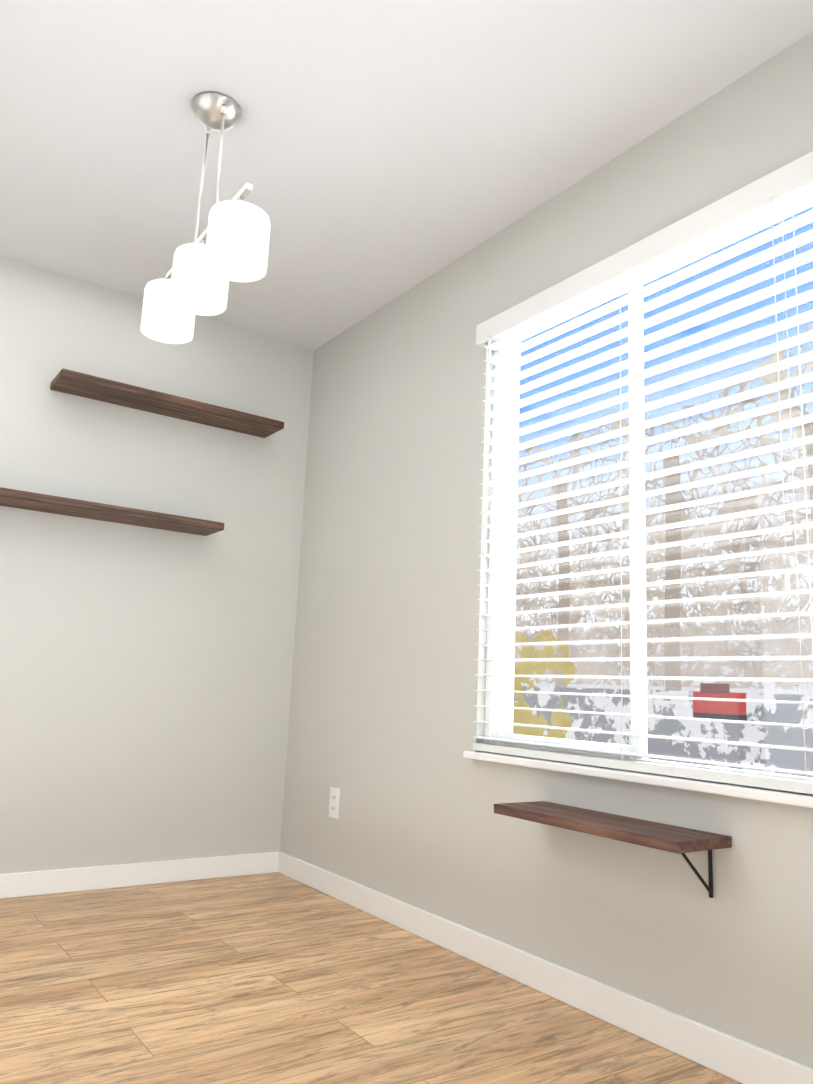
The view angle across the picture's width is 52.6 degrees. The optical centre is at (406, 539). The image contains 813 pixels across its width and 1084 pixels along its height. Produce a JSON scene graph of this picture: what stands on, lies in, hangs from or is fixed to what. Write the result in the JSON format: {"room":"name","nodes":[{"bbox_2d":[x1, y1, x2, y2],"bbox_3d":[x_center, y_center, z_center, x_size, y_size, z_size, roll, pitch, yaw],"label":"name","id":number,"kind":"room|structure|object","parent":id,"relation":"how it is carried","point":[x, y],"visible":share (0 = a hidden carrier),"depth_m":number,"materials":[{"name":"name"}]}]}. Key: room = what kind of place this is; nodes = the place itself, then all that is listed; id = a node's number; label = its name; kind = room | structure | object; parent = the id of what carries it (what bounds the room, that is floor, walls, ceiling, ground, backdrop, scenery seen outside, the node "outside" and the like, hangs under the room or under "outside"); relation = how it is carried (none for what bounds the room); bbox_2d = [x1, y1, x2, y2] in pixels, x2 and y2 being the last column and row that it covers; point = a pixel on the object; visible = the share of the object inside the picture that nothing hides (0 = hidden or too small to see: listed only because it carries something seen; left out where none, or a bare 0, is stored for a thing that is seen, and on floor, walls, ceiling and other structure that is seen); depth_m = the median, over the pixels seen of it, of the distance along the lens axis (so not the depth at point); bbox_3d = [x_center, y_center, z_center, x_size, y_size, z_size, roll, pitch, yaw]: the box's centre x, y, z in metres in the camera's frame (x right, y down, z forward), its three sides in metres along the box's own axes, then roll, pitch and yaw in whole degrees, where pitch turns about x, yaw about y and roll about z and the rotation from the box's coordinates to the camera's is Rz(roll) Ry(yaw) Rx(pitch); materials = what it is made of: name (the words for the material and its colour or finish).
{"room":"dining room","nodes":[
{"label":"dining room","id":0,"kind":"room"},
{"bbox_2d":[0,255,313,873],"bbox_3d":[-2.694,-0.087,2.453,5.550,2.440,0.160,10,-13,-34],"label":"wall","id":1,"kind":"structure","parent":0,"point":[145,682],"depth_m":3.43,"materials":[{"name":"grey paint"}]},
{"bbox_2d":[0,487,223,535],"bbox_3d":[-1.331,-0.127,3.203,1.242,0.032,0.200,10,-13,-34],"label":"shelf","id":2,"kind":"object","parent":1,"relation":"attached to","point":[20,499],"visible":1,"depth_m":3.24,"materials":[{"name":"brown wood"}]},
{"bbox_2d":[0,852,275,898],"bbox_3d":[-1.449,1.271,3.020,2.136,0.085,0.016,10,-13,-34],"label":"baseboard","id":3,"kind":"structure","parent":1,"relation":"attached to","point":[21,884],"depth_m":3.26,"materials":[{"name":"white"}]},
{"bbox_2d":[50,369,283,437],"bbox_3d":[-0.993,-0.565,3.509,0.950,0.032,0.200,10,-13,-34],"label":"shelf","id":4,"kind":"object","parent":1,"relation":"attached to","point":[108,391],"visible":1,"depth_m":3.45,"materials":[{"name":"brown wood"}]},
{"bbox_2d":[0,872,741,1083],"bbox_3d":[-0.045,0.580,-1.589,5.550,0.100,9.580,10,-13,-34],"label":"floor","id":5,"kind":"structure","parent":0,"point":[273,978],"depth_m":2.12,"materials":[{"name":"laminate"}]},
{"bbox_2d":[0,0,812,349],"bbox_3d":[0.064,-1.916,-1.131,5.550,0.100,9.580,10,-13,-34],"label":"ceiling","id":6,"kind":"structure","parent":0,"point":[376,154],"depth_m":2.41,"materials":[{"name":"white paint"}]},
{"bbox_2d":[140,91,269,343],"bbox_3d":[-0.562,-0.949,2.329,0.154,0.605,0.664,10,-13,-34],"label":"pendant light","id":7,"kind":"object","parent":6,"relation":"hanging from","point":[222,250],"visible":1,"depth_m":2.23,"materials":[{"name":"white glass"}]},
{"bbox_2d":[280,31,812,1068],"bbox_3d":[2.213,-0.295,0.146,0.160,2.440,9.260,10,-13,-34],"label":"wall","id":8,"kind":"structure","parent":0,"point":[388,695],"depth_m":2.78,"materials":[{"name":"grey paint"}]},
{"bbox_2d":[329,787,339,818],"bbox_3d":[-0.292,1.065,3.326,0.007,0.116,0.070,10,-13,-34],"label":"outlet","id":9,"kind":"object","parent":8,"relation":"attached to","point":[334,802],"visible":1,"depth_m":3.32,"materials":[{"name":"white plastic"}]},
{"bbox_2d":[276,851,812,1083],"bbox_3d":[2.091,0.850,-0.116,0.013,0.085,9.260,10,-13,-34],"label":"baseboard","id":10,"kind":"structure","parent":8,"relation":"attached to","point":[732,1057],"depth_m":2.18,"materials":[{"name":"white"}]},
{"bbox_2d":[494,801,731,897],"bbox_3d":[0.493,0.781,2.079,0.195,0.145,0.610,10,-13,-34],"label":"shelf","id":11,"kind":"object","parent":8,"relation":"attached to","point":[682,841],"visible":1,"depth_m":1.98,"materials":[{"name":"brown wood"}]},
{"bbox_2d":[463,751,812,807],"bbox_3d":[0.575,0.620,2.162,0.072,0.022,1.270,10,-13,-34],"label":"window sill","id":12,"kind":"structure","parent":8,"relation":"attached to","point":[764,794],"depth_m":2.04,"materials":[{"name":"white"}]},
{"bbox_2d":[484,203,812,781],"bbox_3d":[0.651,-0.101,2.325,0.032,1.460,1.240,10,-13,-34],"label":"window","id":13,"kind":"structure","parent":8,"relation":"in","point":[638,668],"depth_m":2.30,"materials":[{"name":"white plastic"}]},
{"bbox_2d":[473,151,812,793],"bbox_3d":[0.604,-0.126,2.295,0.086,1.486,1.265,10,-13,-34],"label":"window blind slats","id":14,"kind":"object","parent":13,"relation":"attached to","point":[781,192],"visible":0.96,"depth_m":2.23,"materials":[{"name":"white plastic"}]},
{"label":"outside","id":15,"kind":"structure","parent":0,"visible":0},
{"bbox_2d":[513,206,812,777],"bbox_3d":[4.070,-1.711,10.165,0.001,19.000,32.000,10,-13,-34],"label":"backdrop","id":16,"kind":"structure","parent":15,"point":[658,537],"depth_m":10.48,"materials":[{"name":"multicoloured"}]}
]}

